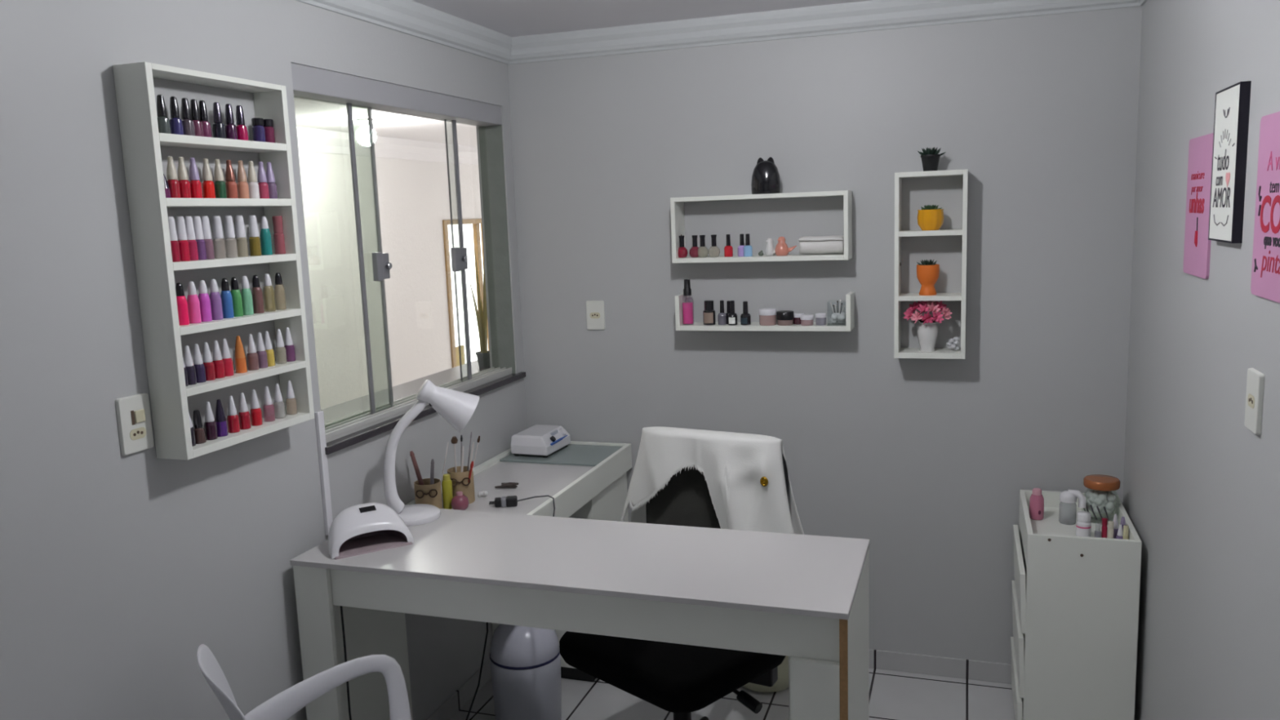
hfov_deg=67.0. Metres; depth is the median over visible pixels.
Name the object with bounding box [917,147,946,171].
potted succulent
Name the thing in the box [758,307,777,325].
jar
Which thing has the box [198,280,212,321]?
bottle
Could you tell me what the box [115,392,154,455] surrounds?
light switch
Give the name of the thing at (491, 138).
trim
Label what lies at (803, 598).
desk
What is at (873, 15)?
trim
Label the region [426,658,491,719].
baseboard
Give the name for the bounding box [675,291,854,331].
wall shelf
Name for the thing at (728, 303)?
bottle
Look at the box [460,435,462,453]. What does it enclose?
brush
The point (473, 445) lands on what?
brush
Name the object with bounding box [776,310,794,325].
jar
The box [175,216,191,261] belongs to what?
bottle
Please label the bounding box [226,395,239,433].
bottle
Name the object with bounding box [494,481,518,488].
pile
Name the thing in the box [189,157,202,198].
bottle
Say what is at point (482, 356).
potted plant
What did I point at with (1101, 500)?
glass jar
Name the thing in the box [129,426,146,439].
socket
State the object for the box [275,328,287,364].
bottle
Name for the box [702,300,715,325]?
bottle
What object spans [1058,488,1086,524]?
pump bottle
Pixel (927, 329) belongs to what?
flower vase
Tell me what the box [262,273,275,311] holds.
bottle
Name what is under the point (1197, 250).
wall plaque
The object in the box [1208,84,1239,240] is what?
print
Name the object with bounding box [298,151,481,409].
wall
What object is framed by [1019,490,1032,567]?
drawer front
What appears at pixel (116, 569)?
wall
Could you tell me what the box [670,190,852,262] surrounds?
wall shelf
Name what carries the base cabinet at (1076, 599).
on the floor
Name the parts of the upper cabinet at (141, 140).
panel, panel, panel, panel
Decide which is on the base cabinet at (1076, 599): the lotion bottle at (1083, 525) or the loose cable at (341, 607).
the lotion bottle at (1083, 525)
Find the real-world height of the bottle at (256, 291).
0.097 m
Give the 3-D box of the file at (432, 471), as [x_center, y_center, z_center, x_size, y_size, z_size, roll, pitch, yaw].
[-0.680,0.405,3.159,0.013,0.161,0.035,2,9,25]
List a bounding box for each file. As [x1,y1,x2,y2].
[409,450,423,484]
[430,458,434,484]
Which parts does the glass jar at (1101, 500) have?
lid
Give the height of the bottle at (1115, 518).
0.088 m
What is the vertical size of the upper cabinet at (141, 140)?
0.869 m
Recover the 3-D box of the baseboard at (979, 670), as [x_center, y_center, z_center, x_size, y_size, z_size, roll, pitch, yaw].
[0.631,1.155,3.838,2.276,0.076,0.009,1,9,19]
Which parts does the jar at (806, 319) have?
lid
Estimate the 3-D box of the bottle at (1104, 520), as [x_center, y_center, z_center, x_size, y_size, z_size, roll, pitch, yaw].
[1.461,0.535,3.039,0.017,0.078,0.017,1,9,19]
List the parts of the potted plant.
pot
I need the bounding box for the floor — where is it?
[449,667,1023,719]
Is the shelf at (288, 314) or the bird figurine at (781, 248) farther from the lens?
the bird figurine at (781, 248)
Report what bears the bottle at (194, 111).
on the upper cabinet at (141, 140)
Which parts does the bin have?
lid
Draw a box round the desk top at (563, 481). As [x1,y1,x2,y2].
[441,461,594,515]
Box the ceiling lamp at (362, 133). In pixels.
[355,118,376,146]
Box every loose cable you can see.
[340,605,351,719]
[466,622,488,719]
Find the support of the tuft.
on the desk at (585, 480)
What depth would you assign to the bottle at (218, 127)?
2.30 m
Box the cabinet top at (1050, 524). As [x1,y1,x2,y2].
[1027,506,1119,537]
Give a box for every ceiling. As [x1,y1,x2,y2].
[293,97,477,146]
[411,0,871,36]
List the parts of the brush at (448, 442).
handle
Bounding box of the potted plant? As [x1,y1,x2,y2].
[469,252,490,368]
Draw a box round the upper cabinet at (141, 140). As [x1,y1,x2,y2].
[112,62,314,460]
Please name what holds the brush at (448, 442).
in the cup at (427, 494)
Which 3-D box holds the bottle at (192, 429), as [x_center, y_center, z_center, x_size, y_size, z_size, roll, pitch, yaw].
[-1.044,0.154,2.230,0.028,0.090,0.027,1,9,19]
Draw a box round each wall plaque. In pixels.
[1182,133,1213,279]
[1250,111,1279,302]
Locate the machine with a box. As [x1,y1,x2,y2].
[511,424,570,457]
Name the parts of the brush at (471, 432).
handle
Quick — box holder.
[830,299,845,323]
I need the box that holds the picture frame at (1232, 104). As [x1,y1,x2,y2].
[1208,80,1251,243]
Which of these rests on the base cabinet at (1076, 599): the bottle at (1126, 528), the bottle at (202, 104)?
the bottle at (1126, 528)
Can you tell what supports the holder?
on the wall shelf at (849, 325)
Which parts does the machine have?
control panel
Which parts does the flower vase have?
flower, flower, flower, flower, flower, flower, flower, flower, flower, flower, flower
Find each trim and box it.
[295,0,511,64]
[296,126,478,164]
[320,360,490,425]
[324,371,525,454]
[478,124,515,373]
[508,0,1140,64]
[1136,0,1147,5]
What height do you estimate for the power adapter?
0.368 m
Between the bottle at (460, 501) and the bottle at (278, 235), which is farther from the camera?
the bottle at (460, 501)
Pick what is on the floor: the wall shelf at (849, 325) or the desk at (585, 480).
the desk at (585, 480)
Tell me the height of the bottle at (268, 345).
0.090 m
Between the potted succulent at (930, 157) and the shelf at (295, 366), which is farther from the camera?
the potted succulent at (930, 157)
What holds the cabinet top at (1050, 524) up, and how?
on the base cabinet at (1076, 599)
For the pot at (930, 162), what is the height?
0.056 m
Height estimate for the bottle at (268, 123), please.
0.062 m
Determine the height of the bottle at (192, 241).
0.101 m
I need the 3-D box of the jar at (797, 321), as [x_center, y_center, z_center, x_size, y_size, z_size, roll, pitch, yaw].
[0.588,-0.153,3.582,0.043,0.040,0.043,1,9,19]
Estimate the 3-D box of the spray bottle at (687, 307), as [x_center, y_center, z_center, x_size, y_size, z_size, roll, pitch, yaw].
[0.181,-0.221,3.682,0.043,0.174,0.043,1,9,19]
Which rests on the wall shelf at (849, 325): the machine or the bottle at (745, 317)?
the bottle at (745, 317)
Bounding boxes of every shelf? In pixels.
[159,133,286,152]
[165,197,291,207]
[172,253,296,271]
[179,308,301,335]
[186,360,306,396]
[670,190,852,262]
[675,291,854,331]
[893,168,968,359]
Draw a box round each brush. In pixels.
[440,441,448,486]
[450,435,457,472]
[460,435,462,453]
[460,446,464,472]
[466,431,471,471]
[467,442,474,471]
[468,461,473,482]
[472,435,479,471]
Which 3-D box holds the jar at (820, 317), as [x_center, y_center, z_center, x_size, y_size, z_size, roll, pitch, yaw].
[0.661,-0.149,3.531,0.041,0.042,0.041,1,9,19]
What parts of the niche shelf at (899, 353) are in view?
panel, panel, shelf, shelf, panel, panel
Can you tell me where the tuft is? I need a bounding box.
[477,490,488,497]
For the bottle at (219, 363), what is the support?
on the upper cabinet at (141, 140)
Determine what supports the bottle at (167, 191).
on the upper cabinet at (141, 140)
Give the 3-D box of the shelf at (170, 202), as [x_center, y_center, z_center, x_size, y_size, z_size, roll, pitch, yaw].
[-1.010,-0.377,2.320,0.089,0.018,0.417,1,9,19]
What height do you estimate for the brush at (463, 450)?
0.190 m
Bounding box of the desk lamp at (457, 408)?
[383,379,479,526]
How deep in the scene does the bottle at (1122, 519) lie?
3.04 m
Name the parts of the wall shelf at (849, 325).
panel, panel, panel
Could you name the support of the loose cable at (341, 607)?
hanging from the desk at (803, 598)
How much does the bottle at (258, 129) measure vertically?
0.062 m
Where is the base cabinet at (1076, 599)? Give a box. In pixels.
[1010,489,1142,719]
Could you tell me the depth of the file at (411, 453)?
3.17 m
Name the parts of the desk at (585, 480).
frame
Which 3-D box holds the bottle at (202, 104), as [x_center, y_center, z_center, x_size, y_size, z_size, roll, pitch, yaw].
[-1.022,-0.563,2.263,0.030,0.088,0.030,1,9,19]
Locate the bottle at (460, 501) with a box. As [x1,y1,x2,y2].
[450,491,469,510]
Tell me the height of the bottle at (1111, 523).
0.072 m
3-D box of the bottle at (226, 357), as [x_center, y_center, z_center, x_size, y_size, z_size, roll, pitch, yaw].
[-1.003,-0.006,2.343,0.028,0.090,0.027,1,9,19]
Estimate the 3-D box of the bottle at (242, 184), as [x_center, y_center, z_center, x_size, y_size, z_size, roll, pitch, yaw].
[-0.982,-0.445,2.385,0.028,0.094,0.027,1,9,19]
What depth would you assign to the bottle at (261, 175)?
2.44 m
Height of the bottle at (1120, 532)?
0.066 m
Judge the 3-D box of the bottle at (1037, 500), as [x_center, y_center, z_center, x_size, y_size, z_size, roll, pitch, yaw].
[1.350,0.489,3.288,0.048,0.104,0.048,1,9,19]
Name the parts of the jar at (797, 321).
lid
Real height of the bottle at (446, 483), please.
0.114 m
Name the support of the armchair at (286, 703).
on the floor
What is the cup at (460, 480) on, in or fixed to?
on the desk at (585, 480)
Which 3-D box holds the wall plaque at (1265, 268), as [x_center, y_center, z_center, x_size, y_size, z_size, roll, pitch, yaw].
[1.139,-0.274,1.729,0.008,0.334,0.258,1,9,19]
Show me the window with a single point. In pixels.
(312, 83)
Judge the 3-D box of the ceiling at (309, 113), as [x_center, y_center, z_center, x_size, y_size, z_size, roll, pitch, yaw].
[-0.976,-1.337,5.373,1.580,0.060,5.800,1,9,19]
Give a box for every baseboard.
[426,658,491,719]
[869,648,1011,684]
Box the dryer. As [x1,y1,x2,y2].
[328,502,413,559]
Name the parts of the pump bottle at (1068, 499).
spout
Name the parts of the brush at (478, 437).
handle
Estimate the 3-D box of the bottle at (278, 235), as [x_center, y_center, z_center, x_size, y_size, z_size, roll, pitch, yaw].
[-0.940,-0.325,2.515,0.028,0.098,0.027,1,9,19]
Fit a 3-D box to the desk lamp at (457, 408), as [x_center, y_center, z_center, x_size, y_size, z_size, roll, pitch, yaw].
[-0.631,0.266,2.924,0.302,0.422,0.165,-5,9,-16]
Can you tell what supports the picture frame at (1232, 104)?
attached to the wall at (1201, 498)
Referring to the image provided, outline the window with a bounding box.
[290,62,511,443]
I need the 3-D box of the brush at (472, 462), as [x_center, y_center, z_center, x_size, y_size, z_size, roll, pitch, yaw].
[-0.568,0.403,3.216,0.049,0.141,0.012,4,11,36]
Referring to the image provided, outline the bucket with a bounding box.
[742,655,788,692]
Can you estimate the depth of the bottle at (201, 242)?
2.25 m
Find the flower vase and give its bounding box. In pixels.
[903,301,951,351]
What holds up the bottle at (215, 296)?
on the upper cabinet at (141, 140)
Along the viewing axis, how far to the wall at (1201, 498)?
2.28 m
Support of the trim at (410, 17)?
attached to the wall at (116, 569)
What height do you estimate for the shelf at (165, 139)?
0.018 m
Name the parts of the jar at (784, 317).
lid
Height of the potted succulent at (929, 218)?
0.088 m
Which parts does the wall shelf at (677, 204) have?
panel, panel, panel, panel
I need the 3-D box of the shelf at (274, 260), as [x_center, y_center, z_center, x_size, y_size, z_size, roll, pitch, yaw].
[-1.005,-0.238,2.341,0.089,0.018,0.417,1,9,19]
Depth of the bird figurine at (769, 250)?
3.54 m
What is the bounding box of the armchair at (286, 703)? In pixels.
[196,644,411,719]
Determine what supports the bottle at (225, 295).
on the upper cabinet at (141, 140)
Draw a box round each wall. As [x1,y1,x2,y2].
[0,0,527,719]
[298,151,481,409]
[507,5,1142,664]
[1122,0,1279,719]
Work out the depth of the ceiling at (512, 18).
3.37 m
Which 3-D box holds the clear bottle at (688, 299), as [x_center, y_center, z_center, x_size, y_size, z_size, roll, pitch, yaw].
[0.190,-0.202,3.735,0.036,0.120,0.036,1,9,19]
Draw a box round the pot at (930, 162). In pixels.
[920,154,940,171]
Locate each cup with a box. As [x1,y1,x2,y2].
[413,478,442,508]
[447,466,475,503]
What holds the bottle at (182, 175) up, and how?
on the upper cabinet at (141, 140)
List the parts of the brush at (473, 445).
handle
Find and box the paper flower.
[946,337,959,350]
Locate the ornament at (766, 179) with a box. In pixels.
[751,156,780,194]
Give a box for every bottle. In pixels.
[156,94,171,133]
[163,173,171,197]
[166,155,181,198]
[168,96,184,134]
[168,216,181,262]
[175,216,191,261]
[175,282,189,325]
[177,156,191,198]
[181,97,195,136]
[182,359,188,386]
[183,216,199,260]
[183,345,197,385]
[186,281,201,323]
[188,413,195,446]
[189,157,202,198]
[190,98,204,136]
[192,216,207,260]
[192,409,206,444]
[193,343,206,382]
[198,100,212,137]
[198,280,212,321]
[200,216,214,259]
[201,158,215,198]
[202,342,215,381]
[204,401,217,439]
[208,279,223,319]
[212,102,226,138]
[212,215,226,258]
[212,340,225,378]
[213,159,226,198]
[214,399,228,436]
[220,277,234,318]
[221,338,234,376]
[224,103,238,139]
[224,215,238,257]
[225,160,238,198]
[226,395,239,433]
[230,276,243,316]
[234,335,247,373]
[235,105,248,140]
[235,215,248,257]
[236,160,249,198]
[238,392,251,429]
[240,275,253,315]
[246,333,259,370]
[247,160,259,198]
[248,215,262,256]
[249,389,262,426]
[251,117,266,142]
[251,275,264,313]
[256,332,268,368]
[257,161,269,198]
[259,216,272,255]
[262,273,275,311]
[262,386,275,422]
[263,119,275,142]
[263,331,275,366]
[266,161,277,198]
[271,216,285,253]
[273,383,285,418]
[274,272,286,310]
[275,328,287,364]
[284,327,295,361]
[285,380,297,414]
[441,473,453,509]
[450,491,469,510]
[678,235,688,257]
[682,279,693,324]
[684,295,693,323]
[688,235,698,257]
[697,235,708,257]
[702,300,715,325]
[708,234,719,257]
[717,300,726,324]
[724,234,733,257]
[725,300,730,324]
[728,300,737,325]
[737,233,744,256]
[740,301,751,324]
[743,233,752,256]
[1029,488,1044,519]
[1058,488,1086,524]
[1075,511,1091,537]
[1094,522,1101,537]
[1101,517,1107,537]
[1107,520,1114,538]
[1113,513,1118,538]
[1115,524,1123,538]
[1120,516,1125,530]
[1122,524,1128,539]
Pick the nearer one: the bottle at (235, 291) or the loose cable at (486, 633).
the bottle at (235, 291)
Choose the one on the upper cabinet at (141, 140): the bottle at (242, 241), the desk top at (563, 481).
the bottle at (242, 241)
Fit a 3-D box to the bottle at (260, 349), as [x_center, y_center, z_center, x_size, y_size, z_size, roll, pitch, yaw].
[-0.964,-0.025,2.458,0.028,0.090,0.027,1,9,19]
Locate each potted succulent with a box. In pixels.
[916,204,943,231]
[916,258,939,295]
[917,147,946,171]
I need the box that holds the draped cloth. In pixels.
[620,426,804,534]
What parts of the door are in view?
lock plate, rail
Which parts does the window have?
rail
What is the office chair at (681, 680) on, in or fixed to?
on the floor
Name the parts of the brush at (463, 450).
handle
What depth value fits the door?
6.87 m
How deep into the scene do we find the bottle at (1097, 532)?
3.03 m
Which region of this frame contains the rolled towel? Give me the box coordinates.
[798,235,844,253]
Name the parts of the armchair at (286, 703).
armrest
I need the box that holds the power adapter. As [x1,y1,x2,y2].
[488,494,555,516]
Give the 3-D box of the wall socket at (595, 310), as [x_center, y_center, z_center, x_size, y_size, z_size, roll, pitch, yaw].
[-0.180,-0.180,3.896,0.078,0.117,0.010,1,9,19]
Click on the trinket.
(761, 253)
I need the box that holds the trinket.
[758,250,763,256]
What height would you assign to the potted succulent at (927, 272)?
0.124 m
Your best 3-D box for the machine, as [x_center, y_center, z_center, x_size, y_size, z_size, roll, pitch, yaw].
[-0.396,0.324,3.886,0.170,0.083,0.230,1,9,19]
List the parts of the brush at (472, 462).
handle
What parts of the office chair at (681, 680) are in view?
seat, gas post, backrest, leg, frame, height lever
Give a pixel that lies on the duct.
(319, 416)
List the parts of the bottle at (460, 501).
lid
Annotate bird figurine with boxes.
[764,237,774,256]
[774,236,796,255]
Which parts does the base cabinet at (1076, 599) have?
flap door, flap door, flap door, panel, panel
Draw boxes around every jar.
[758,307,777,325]
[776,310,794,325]
[793,312,804,324]
[800,314,813,325]
[815,312,826,325]
[1083,474,1120,520]
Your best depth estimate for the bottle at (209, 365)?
2.28 m
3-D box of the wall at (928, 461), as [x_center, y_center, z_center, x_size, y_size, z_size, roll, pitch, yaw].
[0.610,-0.041,3.720,2.516,2.476,0.120,1,9,19]
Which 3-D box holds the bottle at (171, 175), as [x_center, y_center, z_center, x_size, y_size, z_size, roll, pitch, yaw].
[-1.053,-0.411,2.176,0.028,0.094,0.027,1,9,19]
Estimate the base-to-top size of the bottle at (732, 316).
0.092 m
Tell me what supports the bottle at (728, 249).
on the wall shelf at (677, 204)
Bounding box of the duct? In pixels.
[315,410,333,535]
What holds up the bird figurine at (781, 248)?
on the wall shelf at (677, 204)
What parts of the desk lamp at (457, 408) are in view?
stem, lamp shade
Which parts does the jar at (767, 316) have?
lid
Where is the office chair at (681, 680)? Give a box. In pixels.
[559,453,788,719]
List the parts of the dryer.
plate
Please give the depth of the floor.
3.51 m
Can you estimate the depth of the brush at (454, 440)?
3.20 m
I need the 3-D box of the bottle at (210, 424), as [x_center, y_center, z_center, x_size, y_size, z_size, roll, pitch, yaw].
[-1.022,0.144,2.294,0.028,0.090,0.027,1,9,19]
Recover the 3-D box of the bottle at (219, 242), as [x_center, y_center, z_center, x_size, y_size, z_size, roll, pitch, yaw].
[-1.009,-0.294,2.313,0.028,0.101,0.027,1,9,19]
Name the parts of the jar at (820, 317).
lid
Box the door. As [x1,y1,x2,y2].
[442,218,488,368]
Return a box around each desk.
[289,508,870,719]
[404,440,631,681]
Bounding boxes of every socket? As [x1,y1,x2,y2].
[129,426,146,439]
[586,300,604,329]
[590,312,599,318]
[1244,368,1264,435]
[1247,393,1254,408]
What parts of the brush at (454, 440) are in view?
handle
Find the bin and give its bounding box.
[489,623,561,719]
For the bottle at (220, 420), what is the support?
on the upper cabinet at (141, 140)
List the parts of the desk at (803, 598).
leg, leg, panel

